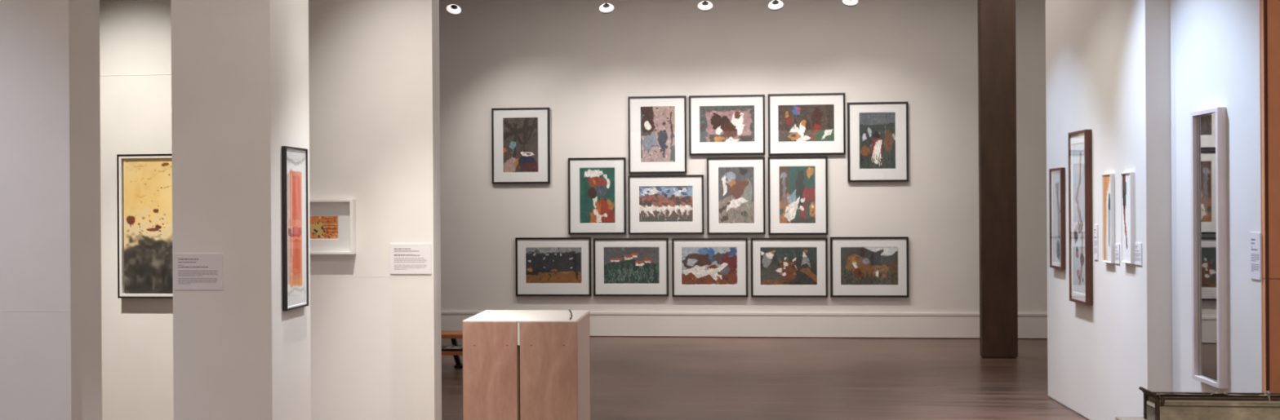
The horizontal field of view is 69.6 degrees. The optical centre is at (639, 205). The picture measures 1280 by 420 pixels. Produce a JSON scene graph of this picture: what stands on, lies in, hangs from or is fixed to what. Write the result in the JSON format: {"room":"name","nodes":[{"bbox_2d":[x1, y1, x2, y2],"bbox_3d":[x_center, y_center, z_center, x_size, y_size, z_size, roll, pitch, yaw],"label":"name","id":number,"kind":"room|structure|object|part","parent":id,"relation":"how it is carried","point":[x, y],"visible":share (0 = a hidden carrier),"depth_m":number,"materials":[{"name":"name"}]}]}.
{"room":"museum","nodes":[
{"label":"museum","id":0,"kind":"room"},
{"bbox_2d":[0,0,102,419],"bbox_3d":[-5.913,-0.562,5.649,5.292,4.600,0.266,0,0,5],"label":"wall","id":1,"kind":"structure","parent":0,"point":[51,362],"depth_m":5.32,"materials":[{"name":"paint"}]},
{"bbox_2d":[0,311,71,311],"bbox_3d":[-5.916,0.628,5.515,5.292,0.004,0.002,0,0,5],"label":"trim","id":2,"kind":"structure","parent":1,"relation":"attached to","point":[0,311],"depth_m":5.31,"materials":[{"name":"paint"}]},
{"bbox_2d":[99,0,173,419],"bbox_3d":[-5.399,-0.565,7.570,6.000,4.600,0.200,0,0,5],"label":"wall","id":3,"kind":"structure","parent":0,"point":[135,35],"depth_m":7.36,"materials":[{"name":"paint"}]},
{"bbox_2d":[99,74,164,75],"bbox_3d":[-5.410,-1.034,7.470,6.000,0.005,0.002,0,0,5],"label":"trim","id":4,"kind":"structure","parent":3,"relation":"attached to","point":[130,74],"depth_m":7.36,"materials":[{"name":"paint"}]},
{"bbox_2d":[116,154,173,298],"bbox_3d":[-3.704,0.165,7.302,0.900,1.145,0.054,0,0,5],"label":"framed picture","id":5,"kind":"object","parent":3,"relation":"attached to","point":[144,181],"visible":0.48,"depth_m":7.31,"materials":[{"name":"yellow paper"}]},
{"bbox_2d":[170,0,311,419],"bbox_3d":[-2.261,-0.585,5.242,0.560,4.600,0.476,0,0,5],"label":"wall","id":6,"kind":"structure","parent":0,"point":[240,94],"depth_m":5.01,"materials":[{"name":"paint"}]},
{"bbox_2d":[173,253,222,290],"bbox_3d":[-2.407,0.363,5.012,0.280,0.198,0.006,0,0,5],"label":"wall label","id":7,"kind":"object","parent":6,"relation":"attached to","point":[191,272],"visible":1,"depth_m":5.01,"materials":[{"name":"white paper"}]},
{"bbox_2d":[281,146,308,311],"bbox_3d":[-1.962,0.130,5.241,0.025,0.917,0.276,0,0,5],"label":"framed picture","id":8,"kind":"object","parent":6,"relation":"attached to","point":[295,211],"visible":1,"depth_m":5.23,"materials":[{"name":"orange paper"}]},
{"bbox_2d":[286,150,305,306],"bbox_3d":[-1.961,0.130,5.241,0.002,0.873,0.232,0,0,5],"label":"print","id":9,"kind":"object","parent":8,"relation":"attached to","point":[295,159],"depth_m":5.24},
{"bbox_2d":[308,0,441,419],"bbox_3d":[-1.942,-0.587,6.363,1.089,4.600,0.164,0,0,5],"label":"wall partition","id":10,"kind":"structure","parent":0,"point":[374,85],"depth_m":6.27,"materials":[{"name":"paint"}]},
{"bbox_2d":[309,199,355,254],"bbox_3d":[-2.191,0.147,6.270,0.500,0.374,0.061,0,0,5],"label":"framed picture","id":11,"kind":"object","parent":10,"relation":"attached to","point":[332,221],"visible":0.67,"depth_m":6.28,"materials":[{"name":"white wood"}]},
{"bbox_2d":[309,216,337,239],"bbox_3d":[-2.200,0.153,6.290,0.279,0.153,0.002,0,0,5],"label":"print","id":12,"kind":"object","parent":11,"relation":"attached to","point":[321,227],"depth_m":6.29},
{"bbox_2d":[310,276,433,277],"bbox_3d":[-1.942,0.488,6.281,1.089,0.004,0.001,0,0,5],"label":"trim","id":13,"kind":"structure","parent":10,"relation":"attached to","point":[310,277],"depth_m":6.27,"materials":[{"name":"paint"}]},
{"bbox_2d":[390,244,431,274],"bbox_3d":[-1.557,0.364,6.246,0.286,0.206,0.006,0,0,5],"label":"wall label","id":14,"kind":"object","parent":10,"relation":"attached to","point":[405,259],"visible":1,"depth_m":6.24,"materials":[{"name":"white paper"}]},
{"bbox_2d":[439,0,1047,313],"bbox_3d":[-0.019,-0.600,11.962,16.000,4.600,0.200,0,0,5],"label":"wall","id":15,"kind":"structure","parent":0,"point":[582,63],"depth_m":11.75,"materials":[{"name":"paint"}]},
{"bbox_2d":[491,107,550,184],"bbox_3d":[-1.549,-0.773,11.962,0.760,0.986,0.049,0,0,5],"label":"framed print","id":16,"kind":"object","parent":15,"relation":"attached to","point":[521,136],"visible":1,"depth_m":11.95,"materials":[{"name":"paper"}]},
{"bbox_2d":[515,237,591,296],"bbox_3d":[-1.122,0.800,11.928,0.985,0.761,0.049,0,0,5],"label":"framed print","id":17,"kind":"object","parent":15,"relation":"attached to","point":[545,266],"visible":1,"depth_m":11.91,"materials":[{"name":"white paper"}]},
{"bbox_2d":[568,157,626,235],"bbox_3d":[-0.553,-0.119,11.880,0.747,0.990,0.049,0,0,5],"label":"framed print","id":18,"kind":"object","parent":15,"relation":"attached to","point":[597,186],"visible":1,"depth_m":11.87,"materials":[{"name":"paper"}]},
{"bbox_2d":[593,238,668,296],"bbox_3d":[-0.116,0.798,11.845,0.967,0.747,0.049,0,0,5],"label":"framed print","id":19,"kind":"object","parent":15,"relation":"attached to","point":[623,267],"visible":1,"depth_m":11.83,"materials":[{"name":"white paper"}]},
{"bbox_2d":[627,95,686,173],"bbox_3d":[0.223,-0.904,11.816,0.747,0.992,0.049,0,0,5],"label":"framed print","id":20,"kind":"object","parent":15,"relation":"attached to","point":[657,135],"visible":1,"depth_m":11.80,"materials":[{"name":"paper"}]},
{"bbox_2d":[627,174,703,235],"bbox_3d":[0.334,-0.006,11.807,0.969,0.760,0.049,0,0,5],"label":"framed print","id":21,"kind":"object","parent":15,"relation":"attached to","point":[658,204],"visible":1,"depth_m":11.80,"materials":[{"name":"white paper"}]},
{"bbox_2d":[671,238,747,297],"bbox_3d":[0.893,0.798,11.761,0.963,0.752,0.049,0,0,5],"label":"framed print","id":22,"kind":"object","parent":15,"relation":"attached to","point":[701,267],"visible":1,"depth_m":11.75,"materials":[{"name":"white paper"}]},
{"bbox_2d":[688,94,764,155],"bbox_3d":[1.109,-1.024,11.743,0.963,0.763,0.049,0,0,5],"label":"framed print","id":23,"kind":"object","parent":15,"relation":"attached to","point":[728,124],"visible":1,"depth_m":11.73,"materials":[{"name":"paper"}]},
{"bbox_2d":[706,156,765,235],"bbox_3d":[1.224,-0.120,11.733,0.735,0.982,0.049,0,0,5],"label":"framed print","id":24,"kind":"object","parent":15,"relation":"attached to","point":[735,186],"visible":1,"depth_m":11.72,"materials":[{"name":"white paper"}]},
{"bbox_2d":[440,311,1047,339],"bbox_3d":[-0.015,1.539,11.847,16.000,0.322,0.030,0,0,5],"label":"baseboard","id":25,"kind":"structure","parent":15,"relation":"attached to","point":[602,324],"depth_m":11.68,"materials":[{"name":"paint"}]},
{"bbox_2d":[751,237,827,297],"bbox_3d":[1.892,0.792,11.679,0.961,0.754,0.049,0,0,5],"label":"framed print","id":26,"kind":"object","parent":15,"relation":"attached to","point":[781,268],"visible":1,"depth_m":11.67,"materials":[{"name":"white paper"}]},
{"bbox_2d":[768,155,827,235],"bbox_3d":[2.001,-0.121,11.669,0.745,0.992,0.049,0,0,5],"label":"framed print","id":27,"kind":"object","parent":15,"relation":"attached to","point":[797,186],"visible":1,"depth_m":11.66,"materials":[{"name":"paper"}]},
{"bbox_2d":[768,93,845,155],"bbox_3d":[2.110,-1.027,11.660,0.965,0.779,0.049,0,0,5],"label":"framed print","id":28,"kind":"object","parent":15,"relation":"attached to","point":[806,123],"visible":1,"depth_m":11.65,"materials":[{"name":"paper"}]},
{"bbox_2d":[830,236,908,297],"bbox_3d":[2.890,0.781,11.596,0.965,0.761,0.049,0,0,5],"label":"framed print","id":29,"kind":"object","parent":15,"relation":"attached to","point":[861,267],"visible":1,"depth_m":11.58,"materials":[{"name":"white paper"}]},
{"bbox_2d":[847,101,908,182],"bbox_3d":[2.995,-0.797,11.587,0.747,1.004,0.049,0,0,5],"label":"framed print","id":30,"kind":"object","parent":15,"relation":"attached to","point":[877,132],"visible":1,"depth_m":11.58,"materials":[{"name":"paper"}]},
{"bbox_2d":[441,337,1088,419],"bbox_3d":[-0.607,1.754,4.667,16.000,0.100,15.200,0,0,5],"label":"floor","id":31,"kind":"structure","parent":0,"point":[632,378],"depth_m":8.84,"materials":[{"name":"brown wood"}]},
{"bbox_2d":[440,331,462,368],"bbox_3d":[-1.631,1.529,9.702,1.470,0.363,0.300,0,0,5],"label":"bench","id":32,"kind":"object","parent":31,"relation":"on","point":[453,335],"visible":0.11,"depth_m":9.62,"materials":[{"name":"brown wood"}]},
{"bbox_3d":[-1.631,1.368,9.702,1.470,0.042,0.300,0,0,5],"label":"seat","id":33,"kind":"part","parent":32,"relation":"part of","materials":[{"name":"brown wood"}]},
{"bbox_2d":[441,351,462,355],"bbox_3d":[-1.630,1.545,9.702,1.470,0.038,0.300,0,0,5],"label":"shelf","id":34,"kind":"object","parent":32,"relation":"attached to","point":[443,353],"depth_m":9.58,"materials":[{"name":"brown wood"}]},
{"bbox_3d":[-1.630,1.516,9.707,1.430,0.021,0.250,0,0,5],"label":"shelf plate","id":35,"kind":"part","parent":32,"relation":"part of","materials":[{"name":"black metal"}]},
{"bbox_2d":[444,345,462,349],"bbox_3d":[-1.957,1.494,9.694,0.170,0.025,0.130,0,0,5],"label":"booklet","id":36,"kind":"object","parent":32,"relation":"on","point":[451,347],"visible":0.97,"depth_m":9.63,"materials":[{"name":"white paper"}]},
{"bbox_3d":[-1.975,1.460,9.791,0.080,0.137,0.040,0,0,5],"label":"leg","id":37,"kind":"part","parent":32,"relation":"part of","materials":[{"name":"black metal"}]},
{"bbox_3d":[-1.946,1.633,9.788,0.095,0.135,0.040,0,0,5],"label":"leg","id":38,"kind":"part","parent":32,"relation":"part of","materials":[{"name":"black metal"}]},
{"bbox_3d":[-1.866,1.701,9.757,0.170,0.022,0.170,0,0,5],"label":"foot plate","id":39,"kind":"part","parent":32,"relation":"part of","materials":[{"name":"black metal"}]},
{"bbox_2d":[462,321,519,419],"bbox_3d":[-0.904,1.214,5.988,0.342,0.983,0.586,0,0,5],"label":"plinth","id":40,"kind":"object","parent":31,"relation":"on","point":[491,350],"visible":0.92,"depth_m":5.70,"materials":[{"name":"brown wood"}]},
{"bbox_3d":[-0.743,1.213,5.975,0.018,0.983,0.549,0,0,5],"label":"panel","id":41,"kind":"part","parent":40,"relation":"part of","materials":[{"name":"brown wood"}]},
{"bbox_2d":[520,311,590,419],"bbox_3d":[-0.538,1.212,5.957,0.356,0.983,0.586,0,0,5],"label":"plinth","id":42,"kind":"object","parent":31,"relation":"on","point":[555,357],"visible":0.94,"depth_m":5.67,"materials":[{"name":"brown wood"}]},
{"bbox_2d":[462,310,588,345],"bbox_3d":[-0.722,0.788,5.972,0.708,0.158,0.579,0,0,5],"label":"sheet","id":43,"kind":"object","parent":42,"relation":"on","point":[490,316],"visible":1,"depth_m":5.91,"materials":[{"name":"white paper"}]},
{"bbox_3d":[-0.370,1.211,5.944,0.018,0.983,0.549,0,0,5],"label":"panel","id":44,"kind":"part","parent":42,"relation":"part of","materials":[{"name":"brown wood"}]},
{"bbox_3d":[-0.515,1.212,6.240,0.356,0.983,0.018,0,0,5],"label":"panel","id":45,"kind":"part","parent":42,"relation":"part of","materials":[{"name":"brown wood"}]},
{"bbox_2d":[1115,417,1146,419],"bbox_3d":[2.482,1.219,2.962,1.600,0.930,0.550,0,0,5],"label":"plinth","id":46,"kind":"object","parent":31,"relation":"on","point":[1116,418],"visible":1,"depth_m":3.28,"materials":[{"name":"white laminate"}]},
{"bbox_2d":[1138,386,1279,419],"bbox_3d":[2.151,0.695,3.186,0.760,0.122,0.123,0,0,5],"label":"display case","id":47,"kind":"object","parent":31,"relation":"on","point":[1157,406],"visible":1,"depth_m":3.15,"materials":[{"name":"brown metal"}]},
{"bbox_3d":[1.791,0.716,3.258,0.010,0.085,0.014,0,0,5],"label":"corner post","id":48,"kind":"part","parent":47,"relation":"part of","materials":[{"name":"brown metal"}]},
{"bbox_3d":[1.788,0.733,3.214,0.005,0.051,0.070,0,0,5],"label":"panel","id":49,"kind":"part","parent":47,"relation":"part of","materials":[{"name":"metal"}]},
{"bbox_3d":[1.784,0.716,3.172,0.010,0.085,0.014,0,0,5],"label":"corner post","id":50,"kind":"part","parent":47,"relation":"part of","materials":[{"name":"brown wood"}]},
{"bbox_3d":[2.162,0.713,3.190,0.740,0.085,0.088,0,0,5],"label":"panel","id":51,"kind":"part","parent":47,"relation":"part of","materials":[{"name":"beige wood"}]},
{"bbox_3d":[2.156,0.668,3.186,0.750,0.014,0.098,0,0,5],"label":"rail","id":52,"kind":"part","parent":47,"relation":"part of","materials":[{"name":"brown wood"}]},
{"bbox_3d":[2.158,0.714,3.140,0.740,0.083,0.012,0,0,5],"label":"panel","id":53,"kind":"part","parent":47,"relation":"part of","materials":[{"name":"brown metal"}]},
{"bbox_2d":[977,0,1017,359],"bbox_3d":[3.913,-0.625,10.071,0.378,4.600,0.100,0,0,5],"label":"column","id":54,"kind":"structure","parent":0,"point":[997,54],"depth_m":10.02,"materials":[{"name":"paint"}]},
{"bbox_2d":[1045,0,1172,419],"bbox_3d":[4.247,-0.628,7.040,1.559,4.600,1.868,0,0,5],"label":"wall","id":55,"kind":"structure","parent":0,"point":[1108,65],"depth_m":6.66,"materials":[{"name":"paint"}]},
{"bbox_2d":[1048,167,1066,270],"bbox_3d":[3.510,0.110,7.737,0.034,0.845,0.271,0,0,5],"label":"framed picture","id":56,"kind":"object","parent":55,"relation":"attached to","point":[1056,175],"visible":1,"depth_m":7.72,"materials":[{"name":"white paper"}]},
{"bbox_2d":[1053,173,1060,262],"bbox_3d":[3.508,0.110,7.737,0.002,0.745,0.191,0,0,5],"label":"print","id":57,"kind":"object","parent":56,"relation":"attached to","point":[1056,177],"depth_m":7.75},
{"bbox_2d":[1067,129,1093,306],"bbox_3d":[3.460,0.094,7.231,0.049,1.353,0.346,0,0,5],"label":"framed picture","id":58,"kind":"object","parent":55,"relation":"attached to","point":[1080,155],"visible":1,"depth_m":7.19,"materials":[{"name":"white paper"}]},
{"bbox_2d":[1072,142,1084,294],"bbox_3d":[3.452,0.104,7.232,0.002,1.173,0.246,0,0,5],"label":"print","id":59,"kind":"object","parent":58,"relation":"attached to","point":[1078,173],"depth_m":7.24},
{"bbox_2d":[1093,224,1097,260],"bbox_3d":[3.464,0.281,6.990,0.006,0.269,0.062,0,0,5],"label":"wall label","id":60,"kind":"object","parent":55,"relation":"attached to","point":[1095,226],"visible":1,"depth_m":6.98,"materials":[{"name":"white paper"}]},
{"bbox_2d":[1101,173,1115,263],"bbox_3d":[3.431,0.096,6.742,0.027,0.653,0.157,0,0,5],"label":"picture","id":61,"kind":"object","parent":55,"relation":"attached to","point":[1108,180],"visible":1,"depth_m":6.72,"materials":[{"name":"paper"}]},
{"bbox_2d":[1102,175,1111,262],"bbox_3d":[3.425,0.096,6.742,0.002,0.629,0.133,0,0,5],"label":"print","id":62,"kind":"object","parent":61,"relation":"attached to","point":[1106,179],"depth_m":6.75},
{"bbox_2d":[1115,244,1119,264],"bbox_3d":[3.433,0.350,6.617,0.006,0.144,0.071,0,0,5],"label":"wall label","id":63,"kind":"object","parent":55,"relation":"attached to","point":[1117,246],"visible":1,"depth_m":6.60,"materials":[{"name":"white paper"}]},
{"bbox_2d":[1120,172,1134,264],"bbox_3d":[3.403,0.088,6.421,0.029,0.634,0.155,0,0,5],"label":"picture","id":64,"kind":"object","parent":55,"relation":"attached to","point":[1127,179],"visible":1,"depth_m":6.40,"materials":[{"name":"white paper"}]},
{"bbox_2d":[1122,173,1130,262],"bbox_3d":[3.397,0.088,6.421,0.002,0.610,0.131,0,0,5],"label":"print","id":65,"kind":"object","parent":64,"relation":"attached to","point":[1126,177],"depth_m":6.42},
{"bbox_2d":[1133,243,1142,266],"bbox_3d":[3.406,0.334,6.294,0.006,0.151,0.109,0,0,5],"label":"wall label","id":66,"kind":"object","parent":55,"relation":"attached to","point":[1137,246],"visible":1,"depth_m":6.28,"materials":[{"name":"white paper"}]},
{"bbox_2d":[1169,0,1279,393],"bbox_3d":[4.207,-0.627,5.579,1.400,4.600,1.051,0,0,5],"label":"wall","id":67,"kind":"structure","parent":0,"point":[1215,45],"depth_m":5.38,"materials":[{"name":"paint"}]},
{"bbox_2d":[1190,106,1227,389],"bbox_3d":[3.490,0.255,5.647,0.049,1.683,0.316,0,0,5],"label":"mirror","id":68,"kind":"object","parent":67,"relation":"attached to","point":[1207,126],"visible":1,"depth_m":5.62,"materials":[{"name":"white wood"}]},
{"bbox_3d":[3.482,0.255,5.650,0.001,1.652,0.276,0,0,8],"label":"glass","id":69,"kind":"part","parent":68,"relation":"part of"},
{"bbox_2d":[1249,232,1261,279],"bbox_3d":[3.475,0.286,5.193,0.006,0.265,0.097,0,0,5],"label":"wall label","id":70,"kind":"object","parent":67,"relation":"attached to","point":[1255,237],"visible":1,"depth_m":5.19,"materials":[{"name":"white paper"}]},
{"bbox_3d":[-0.637,-2.946,4.667,16.000,0.100,15.200,0,0,5],"label":"ceiling","id":71,"kind":"structure","parent":0,"visible":0},
{"bbox_3d":[0.222,-2.871,10.203,5.600,0.059,0.036,0,0,5],"label":"track","id":72,"kind":"object","parent":71,"relation":"attached to","visible":0},
{"bbox_2d":[446,0,461,14],"bbox_3d":[-2.113,-2.489,10.423,0.161,0.675,0.137,0,0,5],"label":"track spotlight","id":73,"kind":"object","parent":72,"relation":"hanging from","point":[453,9],"visible":1,"depth_m":10.38,"materials":[{"name":"white metal"}]},
{"bbox_2d":[450,4,457,8],"bbox_3d":[-2.102,-2.241,10.401,0.075,0.066,0.066,0,0,5],"label":"socket","id":74,"kind":"object","parent":73,"relation":"attached to","point":[452,6],"depth_m":10.38,"materials":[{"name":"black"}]},
{"bbox_2d":[599,0,613,13],"bbox_3d":[-0.375,-2.487,10.281,0.166,0.701,0.132,0,0,5],"label":"track spotlight","id":75,"kind":"object","parent":72,"relation":"hanging from","point":[606,7],"visible":1,"depth_m":10.24,"materials":[{"name":"white metal"}]},
{"bbox_2d":[603,3,609,7],"bbox_3d":[-0.375,-2.224,10.258,0.076,0.063,0.064,0,0,5],"label":"socket","id":76,"kind":"object","parent":75,"relation":"attached to","point":[605,5],"depth_m":10.24,"materials":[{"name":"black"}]},
{"bbox_2d":[697,0,712,10],"bbox_3d":[0.721,-2.494,10.190,0.166,0.702,0.132,0,0,5],"label":"track spotlight","id":77,"kind":"object","parent":72,"relation":"hanging from","point":[704,5],"visible":1,"depth_m":10.14,"materials":[{"name":"white metal"}]},
{"bbox_2d":[702,0,708,4],"bbox_3d":[0.721,-2.231,10.168,0.076,0.063,0.064,0,0,5],"label":"socket","id":78,"kind":"object","parent":77,"relation":"attached to","point":[704,2],"depth_m":10.15,"materials":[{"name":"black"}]},
{"bbox_2d":[768,0,783,10],"bbox_3d":[1.493,-2.494,10.126,0.165,0.712,0.133,0,0,5],"label":"track spotlight","id":79,"kind":"object","parent":72,"relation":"hanging from","point":[775,5],"visible":1,"depth_m":10.08,"materials":[{"name":"white metal"}]},
{"bbox_2d":[772,0,778,4],"bbox_3d":[1.489,-2.226,10.104,0.076,0.064,0.064,0,0,5],"label":"socket","id":80,"kind":"object","parent":79,"relation":"attached to","point":[775,2],"depth_m":10.09,"materials":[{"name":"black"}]},
{"bbox_2d":[842,0,857,6],"bbox_3d":[2.297,-2.511,10.060,0.166,0.688,0.132,0,0,5],"label":"track spotlight","id":81,"kind":"object","parent":72,"relation":"hanging from","point":[847,2],"visible":1,"depth_m":10.01,"materials":[{"name":"white metal"}]}
]}

